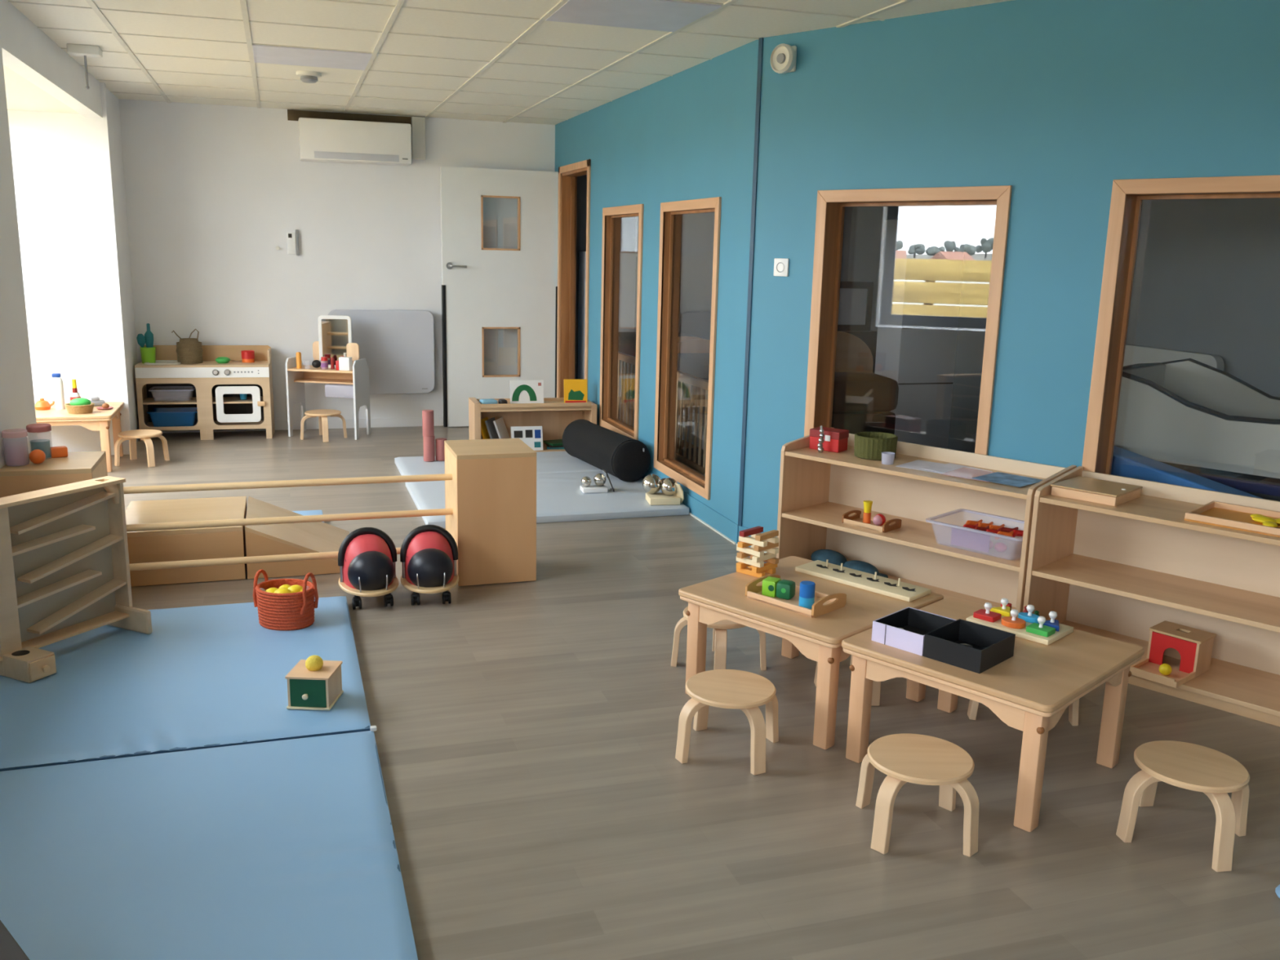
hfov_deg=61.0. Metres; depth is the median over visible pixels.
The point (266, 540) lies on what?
wooden ramp
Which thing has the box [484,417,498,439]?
book
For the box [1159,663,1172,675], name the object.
ball
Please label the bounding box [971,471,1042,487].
drawing sheet
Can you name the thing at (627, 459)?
bolster cushion
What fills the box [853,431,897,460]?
basket
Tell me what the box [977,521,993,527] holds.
animal
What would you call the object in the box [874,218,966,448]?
window reflection
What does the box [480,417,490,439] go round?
book
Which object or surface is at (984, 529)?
animal
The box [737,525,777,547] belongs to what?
baseboard
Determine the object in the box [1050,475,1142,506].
wooden box
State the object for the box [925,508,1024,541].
bin
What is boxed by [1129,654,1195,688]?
tray
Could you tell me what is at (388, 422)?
baseboard
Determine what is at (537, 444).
print
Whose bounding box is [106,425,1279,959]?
floor
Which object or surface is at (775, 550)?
plank
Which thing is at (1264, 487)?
platform
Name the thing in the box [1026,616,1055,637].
puzzle
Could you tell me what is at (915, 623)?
box
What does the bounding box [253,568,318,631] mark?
basket
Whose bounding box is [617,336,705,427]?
cot
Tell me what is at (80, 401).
vegetable
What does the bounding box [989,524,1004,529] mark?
animal
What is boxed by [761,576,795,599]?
block
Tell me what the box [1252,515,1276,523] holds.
yellow play shape
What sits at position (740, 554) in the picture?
plank
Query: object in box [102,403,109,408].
cake
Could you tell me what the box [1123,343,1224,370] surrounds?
panel radiator
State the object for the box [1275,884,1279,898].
cushion
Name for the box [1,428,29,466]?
jar
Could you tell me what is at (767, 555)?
plank
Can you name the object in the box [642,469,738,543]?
baseboard
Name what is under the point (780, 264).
light switch
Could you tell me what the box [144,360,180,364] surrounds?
sink
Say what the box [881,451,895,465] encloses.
cup
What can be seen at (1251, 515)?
yellow play shape
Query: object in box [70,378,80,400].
squeeze bottle
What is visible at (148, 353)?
pot
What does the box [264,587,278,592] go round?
yellow play shape
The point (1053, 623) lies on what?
puzzle
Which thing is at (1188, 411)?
trough
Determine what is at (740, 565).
plank
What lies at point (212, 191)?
wall
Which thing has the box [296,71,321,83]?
smoke detector
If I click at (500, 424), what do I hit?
book
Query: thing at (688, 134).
wall
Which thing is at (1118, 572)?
open shelf
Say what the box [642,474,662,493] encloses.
ball
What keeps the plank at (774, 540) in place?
on the plank at (775, 550)
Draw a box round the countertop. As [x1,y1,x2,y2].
[134,360,271,367]
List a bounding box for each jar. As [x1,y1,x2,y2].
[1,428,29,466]
[26,423,51,457]
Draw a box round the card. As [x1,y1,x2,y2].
[950,527,990,552]
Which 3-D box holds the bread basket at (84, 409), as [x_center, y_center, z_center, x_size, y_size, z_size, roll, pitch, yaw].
[-3.481,-0.446,6.754,0.168,0.055,0.152,-3,13,-18]
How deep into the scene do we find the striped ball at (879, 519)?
4.49 m
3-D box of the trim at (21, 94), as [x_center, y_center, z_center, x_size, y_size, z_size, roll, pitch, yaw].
[-3.402,-2.074,5.486,0.670,0.110,2.700,-3,13,-18]
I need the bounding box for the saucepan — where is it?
[240,350,254,362]
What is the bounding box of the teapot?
[35,398,54,410]
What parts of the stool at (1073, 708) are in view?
leg, leg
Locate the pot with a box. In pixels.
[136,323,155,363]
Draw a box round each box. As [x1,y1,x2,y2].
[0,920,29,959]
[66,43,102,88]
[284,659,343,710]
[808,426,848,452]
[871,606,956,656]
[923,618,1015,673]
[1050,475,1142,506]
[1129,620,1216,688]
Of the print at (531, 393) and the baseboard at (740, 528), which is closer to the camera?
the baseboard at (740, 528)
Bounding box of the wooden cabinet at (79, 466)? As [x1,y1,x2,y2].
[0,450,107,497]
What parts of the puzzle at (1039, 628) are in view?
knob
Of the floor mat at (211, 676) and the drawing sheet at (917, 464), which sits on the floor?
the floor mat at (211, 676)
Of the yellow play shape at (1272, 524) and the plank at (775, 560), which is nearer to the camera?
the yellow play shape at (1272, 524)
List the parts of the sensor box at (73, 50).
rod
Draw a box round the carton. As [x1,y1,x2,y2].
[335,356,352,370]
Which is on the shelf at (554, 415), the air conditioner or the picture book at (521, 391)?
the picture book at (521, 391)
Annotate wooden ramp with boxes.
[244,496,349,578]
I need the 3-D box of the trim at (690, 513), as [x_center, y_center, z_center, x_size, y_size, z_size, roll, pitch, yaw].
[0.036,0.027,6.767,0.009,0.008,2.860,-3,13,-18]
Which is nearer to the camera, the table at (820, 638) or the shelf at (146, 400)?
the table at (820, 638)
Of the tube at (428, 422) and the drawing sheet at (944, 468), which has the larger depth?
the tube at (428, 422)
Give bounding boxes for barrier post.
[444,438,536,586]
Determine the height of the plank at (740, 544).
0.018 m
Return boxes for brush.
[330,357,334,368]
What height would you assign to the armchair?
1.020 m
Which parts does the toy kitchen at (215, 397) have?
panel, control panel, panel, panel, control knob, control knob, oven door, panel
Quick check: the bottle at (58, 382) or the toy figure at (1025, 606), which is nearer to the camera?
the toy figure at (1025, 606)
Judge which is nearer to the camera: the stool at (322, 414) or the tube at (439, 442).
the tube at (439, 442)
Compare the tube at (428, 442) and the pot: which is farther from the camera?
the pot
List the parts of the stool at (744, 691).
leg, leg, seat, leg, leg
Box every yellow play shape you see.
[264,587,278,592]
[273,587,293,593]
[278,584,290,588]
[288,584,302,592]
[1250,514,1266,517]
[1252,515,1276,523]
[1262,521,1277,527]
[1275,518,1279,524]
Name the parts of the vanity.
panel, rail, panel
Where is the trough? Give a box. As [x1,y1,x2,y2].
[1114,358,1279,478]
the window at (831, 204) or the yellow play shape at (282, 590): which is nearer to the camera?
the yellow play shape at (282, 590)
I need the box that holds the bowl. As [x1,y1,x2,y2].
[215,356,230,363]
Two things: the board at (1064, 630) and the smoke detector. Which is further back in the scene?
the smoke detector
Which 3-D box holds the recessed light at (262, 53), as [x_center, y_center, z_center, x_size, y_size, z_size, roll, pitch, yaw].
[-1.729,-2.224,5.724,0.580,0.008,0.560,-3,13,-18]
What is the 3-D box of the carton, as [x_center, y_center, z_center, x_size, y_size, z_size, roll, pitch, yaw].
[-2.189,-0.861,8.037,0.105,0.095,0.060,3,12,7]
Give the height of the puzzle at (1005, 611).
0.049 m
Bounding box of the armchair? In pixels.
[831,331,898,435]
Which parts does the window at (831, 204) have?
casing rail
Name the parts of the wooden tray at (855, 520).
handle, handle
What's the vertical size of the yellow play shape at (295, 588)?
0.048 m
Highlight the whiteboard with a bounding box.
[328,309,435,394]
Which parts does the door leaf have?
handle, lever, vision panel frame, vision panel frame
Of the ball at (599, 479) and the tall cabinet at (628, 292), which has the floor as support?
the tall cabinet at (628, 292)
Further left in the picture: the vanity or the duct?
the vanity
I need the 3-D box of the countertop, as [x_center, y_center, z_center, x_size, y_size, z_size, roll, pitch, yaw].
[-3.193,-0.852,7.982,0.904,0.016,0.320,-2,12,-15]
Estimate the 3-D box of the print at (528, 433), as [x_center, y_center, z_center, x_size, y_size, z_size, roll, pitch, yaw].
[-0.777,-0.324,7.604,0.050,0.055,0.001,-2,-2,-14]
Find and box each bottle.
[51,373,65,409]
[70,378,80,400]
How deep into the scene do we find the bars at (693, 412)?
7.11 m
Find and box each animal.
[963,523,978,528]
[965,519,982,524]
[974,525,989,531]
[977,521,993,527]
[986,528,1000,533]
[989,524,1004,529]
[989,540,993,548]
[995,530,1013,539]
[1000,527,1018,532]
[1012,529,1023,537]
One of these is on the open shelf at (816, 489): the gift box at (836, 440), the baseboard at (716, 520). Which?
the gift box at (836, 440)
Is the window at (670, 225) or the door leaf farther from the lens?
the door leaf
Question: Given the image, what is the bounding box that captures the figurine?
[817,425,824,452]
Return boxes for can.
[320,356,328,369]
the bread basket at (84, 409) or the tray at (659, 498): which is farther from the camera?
the bread basket at (84, 409)
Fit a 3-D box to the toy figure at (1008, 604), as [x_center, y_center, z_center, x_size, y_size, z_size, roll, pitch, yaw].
[1.135,0.394,3.371,0.034,0.026,0.020,13,17,43]
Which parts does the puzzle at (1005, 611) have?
knob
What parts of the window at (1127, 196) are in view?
casing rail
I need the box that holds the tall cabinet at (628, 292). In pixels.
[577,251,638,427]
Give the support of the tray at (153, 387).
on the toy kitchen at (215, 397)
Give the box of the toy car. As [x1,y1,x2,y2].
[89,396,105,405]
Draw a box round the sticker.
[993,542,1007,551]
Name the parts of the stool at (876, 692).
leg, leg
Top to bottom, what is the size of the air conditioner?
0.290 m
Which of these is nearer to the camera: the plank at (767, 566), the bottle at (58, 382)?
the plank at (767, 566)
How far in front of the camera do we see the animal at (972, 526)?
4.24 m
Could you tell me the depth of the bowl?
7.97 m
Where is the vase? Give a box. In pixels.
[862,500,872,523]
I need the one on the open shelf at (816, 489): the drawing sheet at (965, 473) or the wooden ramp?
the drawing sheet at (965, 473)
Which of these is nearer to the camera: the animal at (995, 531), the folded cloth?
the animal at (995, 531)
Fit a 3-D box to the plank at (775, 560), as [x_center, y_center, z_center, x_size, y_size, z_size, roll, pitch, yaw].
[0.427,0.268,3.728,0.108,0.018,0.021,12,16,42]
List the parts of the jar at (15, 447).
lid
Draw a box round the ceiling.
[8,0,1012,124]
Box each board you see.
[287,109,411,125]
[795,559,930,601]
[965,606,1073,644]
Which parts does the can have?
lid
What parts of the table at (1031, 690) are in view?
leg, leg, edge moulding, leg, leg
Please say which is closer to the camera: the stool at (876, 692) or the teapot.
the stool at (876, 692)
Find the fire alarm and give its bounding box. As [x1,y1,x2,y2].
[770,43,796,73]
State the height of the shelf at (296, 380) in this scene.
0.012 m
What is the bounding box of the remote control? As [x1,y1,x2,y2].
[287,229,298,255]
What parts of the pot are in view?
pot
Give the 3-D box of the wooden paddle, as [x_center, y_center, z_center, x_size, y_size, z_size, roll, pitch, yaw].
[0.211,0.072,6.068,0.085,0.120,0.045,13,16,43]
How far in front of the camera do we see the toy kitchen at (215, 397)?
7.95 m
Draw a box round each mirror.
[313,315,353,367]
[602,468,614,491]
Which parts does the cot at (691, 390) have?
mattress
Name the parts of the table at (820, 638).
leg, edge moulding, leg, leg, leg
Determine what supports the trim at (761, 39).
attached to the wall at (1055, 102)
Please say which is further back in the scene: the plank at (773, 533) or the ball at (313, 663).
the plank at (773, 533)
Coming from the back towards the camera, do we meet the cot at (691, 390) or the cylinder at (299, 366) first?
the cylinder at (299, 366)
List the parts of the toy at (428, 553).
handle stem, board, handle stem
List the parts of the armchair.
head panel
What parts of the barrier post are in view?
panel, panel, panel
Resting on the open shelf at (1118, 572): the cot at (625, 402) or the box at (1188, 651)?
the box at (1188, 651)
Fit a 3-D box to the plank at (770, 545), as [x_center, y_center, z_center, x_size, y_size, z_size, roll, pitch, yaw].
[0.428,0.223,3.676,0.108,0.018,0.021,-10,16,-43]
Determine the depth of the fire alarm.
4.81 m
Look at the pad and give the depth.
5.75 m
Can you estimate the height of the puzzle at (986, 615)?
0.049 m
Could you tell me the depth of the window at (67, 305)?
6.93 m
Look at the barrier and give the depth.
4.49 m
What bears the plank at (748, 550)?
on the plank at (746, 560)
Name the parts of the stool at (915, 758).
leg, leg, seat, leg, leg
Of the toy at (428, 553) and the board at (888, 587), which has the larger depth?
the toy at (428, 553)
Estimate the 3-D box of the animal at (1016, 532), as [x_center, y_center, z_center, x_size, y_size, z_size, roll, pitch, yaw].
[1.461,0.204,4.184,0.103,0.029,0.035,-5,14,-28]
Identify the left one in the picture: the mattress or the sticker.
the mattress
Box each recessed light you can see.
[252,44,372,70]
[545,0,721,31]
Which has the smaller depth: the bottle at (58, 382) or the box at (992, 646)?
the box at (992, 646)
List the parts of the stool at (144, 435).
leg, leg, seat, leg, leg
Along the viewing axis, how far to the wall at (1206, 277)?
6.25 m
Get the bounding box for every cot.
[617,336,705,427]
[674,338,710,475]
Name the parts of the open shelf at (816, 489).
panel, panel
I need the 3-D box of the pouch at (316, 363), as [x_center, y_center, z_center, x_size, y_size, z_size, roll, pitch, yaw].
[-2.422,-0.869,8.134,0.066,0.060,0.048,-3,13,-18]
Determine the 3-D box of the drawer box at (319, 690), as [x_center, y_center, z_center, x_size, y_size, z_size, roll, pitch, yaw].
[-0.999,0.631,3.333,0.132,0.104,0.158,2,12,2]
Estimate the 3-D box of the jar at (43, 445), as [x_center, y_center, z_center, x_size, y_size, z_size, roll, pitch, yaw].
[-2.355,-0.151,4.265,0.086,0.132,0.086,-3,13,-18]
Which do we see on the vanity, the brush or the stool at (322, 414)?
the brush
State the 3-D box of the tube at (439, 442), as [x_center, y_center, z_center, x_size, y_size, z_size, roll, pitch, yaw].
[-1.305,-0.201,7.132,0.074,0.140,0.074,-3,13,-18]
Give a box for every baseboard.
[161,417,442,433]
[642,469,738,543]
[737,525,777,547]
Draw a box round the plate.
[96,406,113,409]
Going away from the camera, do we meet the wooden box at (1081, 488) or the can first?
the wooden box at (1081, 488)
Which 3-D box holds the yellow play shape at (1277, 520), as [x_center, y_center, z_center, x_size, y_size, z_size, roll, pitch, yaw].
[2.089,0.135,3.535,0.050,0.019,0.056,13,17,43]
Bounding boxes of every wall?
[118,98,555,425]
[555,39,758,538]
[574,174,1279,453]
[742,0,1279,532]
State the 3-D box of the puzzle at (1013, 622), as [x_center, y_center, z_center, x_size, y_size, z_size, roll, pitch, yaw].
[1.098,0.403,3.189,0.070,0.049,0.060,13,17,43]
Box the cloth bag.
[810,549,888,577]
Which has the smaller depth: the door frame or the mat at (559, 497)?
the mat at (559, 497)
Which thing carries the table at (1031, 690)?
on the floor
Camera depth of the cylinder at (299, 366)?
8.06 m
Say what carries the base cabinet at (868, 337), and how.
on the floor
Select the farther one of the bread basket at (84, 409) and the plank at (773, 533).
the bread basket at (84, 409)
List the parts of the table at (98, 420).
edge moulding, leg, leg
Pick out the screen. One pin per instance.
(855, 298)
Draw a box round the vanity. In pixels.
[284,315,370,439]
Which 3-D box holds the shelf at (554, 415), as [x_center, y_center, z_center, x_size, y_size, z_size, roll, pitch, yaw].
[-0.759,-0.378,7.684,0.860,0.385,0.300,-2,12,-16]
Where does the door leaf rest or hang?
in the wall at (688, 134)
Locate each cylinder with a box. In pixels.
[295,351,302,368]
[798,580,815,608]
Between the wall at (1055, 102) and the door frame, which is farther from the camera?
the door frame
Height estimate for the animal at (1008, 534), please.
0.029 m
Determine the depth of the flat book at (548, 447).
7.68 m
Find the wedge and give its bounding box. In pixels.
[1111,445,1262,498]
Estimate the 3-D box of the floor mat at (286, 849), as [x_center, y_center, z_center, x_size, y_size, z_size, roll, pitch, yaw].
[-1.156,0.904,2.383,1.236,0.052,1.333,-3,13,-18]
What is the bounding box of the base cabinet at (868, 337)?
[837,330,877,373]
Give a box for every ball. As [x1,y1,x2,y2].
[29,449,45,463]
[305,654,323,671]
[581,476,591,486]
[593,473,605,485]
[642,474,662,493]
[660,477,677,495]
[872,513,885,525]
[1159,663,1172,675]
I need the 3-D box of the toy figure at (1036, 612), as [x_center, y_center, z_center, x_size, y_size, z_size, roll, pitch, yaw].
[1.204,0.409,3.300,0.020,0.028,0.020,-3,13,-18]
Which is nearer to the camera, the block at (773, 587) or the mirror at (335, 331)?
the block at (773, 587)
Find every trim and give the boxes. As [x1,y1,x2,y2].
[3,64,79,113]
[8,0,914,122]
[688,511,736,544]
[737,37,763,526]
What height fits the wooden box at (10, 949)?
0.152 m
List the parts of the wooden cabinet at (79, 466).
panel, panel, panel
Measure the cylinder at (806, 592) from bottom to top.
0.077 m
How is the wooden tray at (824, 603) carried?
on the table at (820, 638)
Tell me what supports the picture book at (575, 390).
on the shelf at (554, 415)
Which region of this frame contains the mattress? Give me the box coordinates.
[617,332,706,356]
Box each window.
[0,0,139,468]
[599,204,644,439]
[653,196,721,500]
[804,185,1012,455]
[1081,174,1279,474]
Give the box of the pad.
[292,510,324,522]
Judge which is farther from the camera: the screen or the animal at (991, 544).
the screen
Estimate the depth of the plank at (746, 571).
3.68 m
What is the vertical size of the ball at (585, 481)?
0.060 m
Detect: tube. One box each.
[422,409,434,436]
[422,435,435,462]
[435,437,446,461]
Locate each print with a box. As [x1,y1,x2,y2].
[511,384,537,400]
[514,431,522,437]
[525,429,533,437]
[533,441,540,447]
[534,429,541,438]
[564,400,586,402]
[568,389,584,399]
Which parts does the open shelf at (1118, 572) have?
panel, panel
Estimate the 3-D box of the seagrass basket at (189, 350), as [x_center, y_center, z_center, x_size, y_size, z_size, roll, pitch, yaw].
[-3.290,-0.980,7.932,0.184,0.248,0.184,7,13,24]
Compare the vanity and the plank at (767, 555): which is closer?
the plank at (767, 555)
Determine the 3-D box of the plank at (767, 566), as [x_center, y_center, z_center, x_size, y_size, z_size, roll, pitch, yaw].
[0.423,0.295,3.689,0.108,0.018,0.021,-9,16,-41]
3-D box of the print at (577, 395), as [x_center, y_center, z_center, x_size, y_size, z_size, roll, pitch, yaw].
[-0.453,-0.605,7.710,0.117,0.078,0.002,-1,4,-12]
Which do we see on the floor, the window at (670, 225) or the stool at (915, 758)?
the stool at (915, 758)
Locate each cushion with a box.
[562,418,650,482]
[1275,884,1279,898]
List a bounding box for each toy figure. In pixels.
[1000,602,1011,610]
[1022,605,1028,613]
[1034,610,1039,616]
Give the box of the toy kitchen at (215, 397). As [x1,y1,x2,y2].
[134,345,275,440]
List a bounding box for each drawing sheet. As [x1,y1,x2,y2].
[896,459,944,473]
[920,462,992,473]
[940,466,995,482]
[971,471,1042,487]
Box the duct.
[411,116,426,159]
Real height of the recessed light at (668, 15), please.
0.008 m
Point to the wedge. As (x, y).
(1125, 463)
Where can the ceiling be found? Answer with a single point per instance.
(731, 20)
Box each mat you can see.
[0,595,370,771]
[0,725,417,959]
[394,451,602,483]
[405,471,689,528]
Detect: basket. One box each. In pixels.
[64,402,94,413]
[171,328,203,364]
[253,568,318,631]
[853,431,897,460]
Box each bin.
[146,407,197,426]
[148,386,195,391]
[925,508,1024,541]
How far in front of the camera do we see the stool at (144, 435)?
6.96 m
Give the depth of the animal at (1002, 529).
4.21 m
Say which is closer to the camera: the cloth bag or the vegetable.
the cloth bag
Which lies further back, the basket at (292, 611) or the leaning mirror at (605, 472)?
the leaning mirror at (605, 472)
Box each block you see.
[50,445,67,457]
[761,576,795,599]
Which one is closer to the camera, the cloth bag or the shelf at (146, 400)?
the cloth bag
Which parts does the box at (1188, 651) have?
lid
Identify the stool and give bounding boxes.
[114,429,169,466]
[300,408,346,442]
[671,606,766,670]
[675,669,778,775]
[813,654,880,706]
[855,733,978,857]
[967,698,1079,725]
[1115,740,1249,871]
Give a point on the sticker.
(1000, 547)
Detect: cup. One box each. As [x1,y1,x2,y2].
[240,393,247,399]
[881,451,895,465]
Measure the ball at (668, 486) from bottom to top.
0.100 m
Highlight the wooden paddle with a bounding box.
[672,482,684,502]
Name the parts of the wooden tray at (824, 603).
handle, handle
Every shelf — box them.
[142,396,262,404]
[293,377,352,384]
[468,397,596,452]
[775,427,1076,613]
[1022,466,1279,726]
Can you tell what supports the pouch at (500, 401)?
on the shelf at (554, 415)
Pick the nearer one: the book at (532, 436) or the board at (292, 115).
the book at (532, 436)
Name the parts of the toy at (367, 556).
handle stem, board, handle stem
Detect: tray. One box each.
[579,484,607,493]
[645,492,679,505]
[745,574,846,617]
[841,510,902,532]
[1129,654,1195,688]
[1184,501,1279,537]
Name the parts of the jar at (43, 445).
lid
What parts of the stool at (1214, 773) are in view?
leg, leg, seat, leg, leg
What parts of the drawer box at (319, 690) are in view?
knob, drawer, lid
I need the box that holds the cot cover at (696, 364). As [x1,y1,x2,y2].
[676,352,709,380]
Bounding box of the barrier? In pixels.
[123,473,453,570]
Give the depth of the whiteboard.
8.51 m
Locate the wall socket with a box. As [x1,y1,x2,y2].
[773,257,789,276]
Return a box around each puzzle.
[973,602,1001,622]
[990,598,1010,616]
[1000,608,1026,628]
[1017,604,1039,623]
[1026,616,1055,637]
[1038,611,1059,631]
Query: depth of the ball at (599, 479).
6.32 m
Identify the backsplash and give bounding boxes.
[143,345,271,360]
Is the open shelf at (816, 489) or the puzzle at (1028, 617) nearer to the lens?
the puzzle at (1028, 617)
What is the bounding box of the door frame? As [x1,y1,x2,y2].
[556,159,591,399]
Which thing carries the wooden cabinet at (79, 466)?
on the floor
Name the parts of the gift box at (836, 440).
lid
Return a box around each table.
[34,401,124,471]
[678,555,943,749]
[841,597,1144,831]
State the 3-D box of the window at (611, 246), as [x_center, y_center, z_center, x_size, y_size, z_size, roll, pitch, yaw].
[-0.086,-1.035,7.177,0.114,1.500,0.860,-3,13,-18]
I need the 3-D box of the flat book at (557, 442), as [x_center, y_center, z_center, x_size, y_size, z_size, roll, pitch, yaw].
[-0.556,-0.270,7.753,0.220,0.014,0.160,-5,14,-29]
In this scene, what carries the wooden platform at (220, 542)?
on the floor
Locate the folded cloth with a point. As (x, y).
(491, 401)
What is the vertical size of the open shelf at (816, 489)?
0.665 m
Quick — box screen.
[837,281,873,330]
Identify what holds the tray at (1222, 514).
on the open shelf at (1118, 572)
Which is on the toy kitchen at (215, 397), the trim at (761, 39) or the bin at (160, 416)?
the bin at (160, 416)
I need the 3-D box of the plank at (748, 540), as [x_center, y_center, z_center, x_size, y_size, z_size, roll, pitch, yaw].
[0.381,0.206,3.665,0.108,0.018,0.021,13,16,43]
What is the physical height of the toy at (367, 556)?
0.297 m
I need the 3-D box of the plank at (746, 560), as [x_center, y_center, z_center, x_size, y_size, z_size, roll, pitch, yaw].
[0.373,0.276,3.686,0.021,0.018,0.108,-10,16,-43]
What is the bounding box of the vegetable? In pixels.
[69,397,91,405]
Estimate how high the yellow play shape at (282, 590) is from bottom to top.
0.048 m
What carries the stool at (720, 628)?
on the floor
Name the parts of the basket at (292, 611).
handle, handle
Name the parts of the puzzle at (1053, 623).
knob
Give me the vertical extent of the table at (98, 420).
0.360 m
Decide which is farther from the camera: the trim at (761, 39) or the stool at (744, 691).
the trim at (761, 39)
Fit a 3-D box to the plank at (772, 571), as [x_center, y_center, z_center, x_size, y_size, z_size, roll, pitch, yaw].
[0.419,0.302,3.742,0.021,0.018,0.108,-10,17,-44]
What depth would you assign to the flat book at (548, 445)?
7.67 m
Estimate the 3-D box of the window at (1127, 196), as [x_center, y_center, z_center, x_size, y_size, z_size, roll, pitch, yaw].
[2.208,-0.213,3.676,1.328,1.578,0.144,13,17,43]
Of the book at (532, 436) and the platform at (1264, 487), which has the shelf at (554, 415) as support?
the book at (532, 436)
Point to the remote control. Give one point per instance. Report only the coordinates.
(291, 237)
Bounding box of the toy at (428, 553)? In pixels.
[400,524,458,605]
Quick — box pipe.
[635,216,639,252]
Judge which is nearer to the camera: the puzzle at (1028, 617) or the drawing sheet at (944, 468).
the puzzle at (1028, 617)
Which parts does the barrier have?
rail, rail, rail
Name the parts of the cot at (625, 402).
rail, mattress, panel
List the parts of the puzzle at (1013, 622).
knob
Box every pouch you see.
[311,360,320,368]
[497,399,507,404]
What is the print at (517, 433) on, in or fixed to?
attached to the book at (532, 436)
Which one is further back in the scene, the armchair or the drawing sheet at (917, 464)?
the armchair
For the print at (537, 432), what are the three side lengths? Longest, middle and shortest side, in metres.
0.060 x 0.043 x 0.001 m
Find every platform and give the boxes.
[124,496,247,586]
[1160,461,1279,501]
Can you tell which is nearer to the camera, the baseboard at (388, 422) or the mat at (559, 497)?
the mat at (559, 497)
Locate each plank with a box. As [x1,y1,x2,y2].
[736,545,764,557]
[736,551,751,558]
[736,555,764,567]
[736,561,751,568]
[736,567,765,577]
[737,541,752,547]
[738,535,767,546]
[739,525,763,537]
[747,565,776,573]
[750,555,778,564]
[751,533,778,543]
[751,544,778,554]
[751,551,776,562]
[751,562,777,573]
[753,542,778,551]
[755,529,778,541]
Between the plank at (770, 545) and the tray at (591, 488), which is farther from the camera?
the tray at (591, 488)
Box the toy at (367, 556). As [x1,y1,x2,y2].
[337,527,399,609]
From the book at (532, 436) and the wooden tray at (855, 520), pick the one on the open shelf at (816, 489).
the wooden tray at (855, 520)
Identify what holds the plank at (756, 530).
on the plank at (748, 540)
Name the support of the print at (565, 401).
attached to the picture book at (575, 390)
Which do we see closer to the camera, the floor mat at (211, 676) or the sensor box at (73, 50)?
the floor mat at (211, 676)
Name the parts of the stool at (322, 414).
leg, leg, seat, leg, leg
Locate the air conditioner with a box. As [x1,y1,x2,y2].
[297,117,411,165]
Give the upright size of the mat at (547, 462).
0.051 m
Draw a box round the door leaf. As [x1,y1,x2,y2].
[440,166,558,426]
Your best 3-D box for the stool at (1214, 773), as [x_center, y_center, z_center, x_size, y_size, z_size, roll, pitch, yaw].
[1.383,0.810,2.753,0.264,0.202,0.264,10,15,36]
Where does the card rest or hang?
in the bin at (930, 519)
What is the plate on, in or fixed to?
on the table at (98, 420)
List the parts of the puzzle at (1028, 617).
knob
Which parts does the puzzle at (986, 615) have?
knob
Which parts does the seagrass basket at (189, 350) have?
handle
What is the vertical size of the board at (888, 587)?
0.042 m
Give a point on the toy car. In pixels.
(95, 400)
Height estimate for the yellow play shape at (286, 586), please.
0.043 m
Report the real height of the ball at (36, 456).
0.056 m
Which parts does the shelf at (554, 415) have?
panel, panel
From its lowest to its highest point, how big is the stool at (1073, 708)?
0.202 m
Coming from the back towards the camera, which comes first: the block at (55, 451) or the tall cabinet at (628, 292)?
the tall cabinet at (628, 292)
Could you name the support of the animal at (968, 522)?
in the bin at (930, 519)
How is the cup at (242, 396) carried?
on the toy kitchen at (215, 397)
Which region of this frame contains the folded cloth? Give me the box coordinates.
[479,398,497,404]
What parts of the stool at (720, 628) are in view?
leg, leg, seat, leg, leg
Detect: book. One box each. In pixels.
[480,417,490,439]
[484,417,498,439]
[493,417,510,438]
[509,380,543,403]
[511,426,542,450]
[543,439,562,445]
[544,443,563,447]
[546,444,564,448]
[564,379,586,402]
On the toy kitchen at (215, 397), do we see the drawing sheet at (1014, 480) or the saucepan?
the saucepan

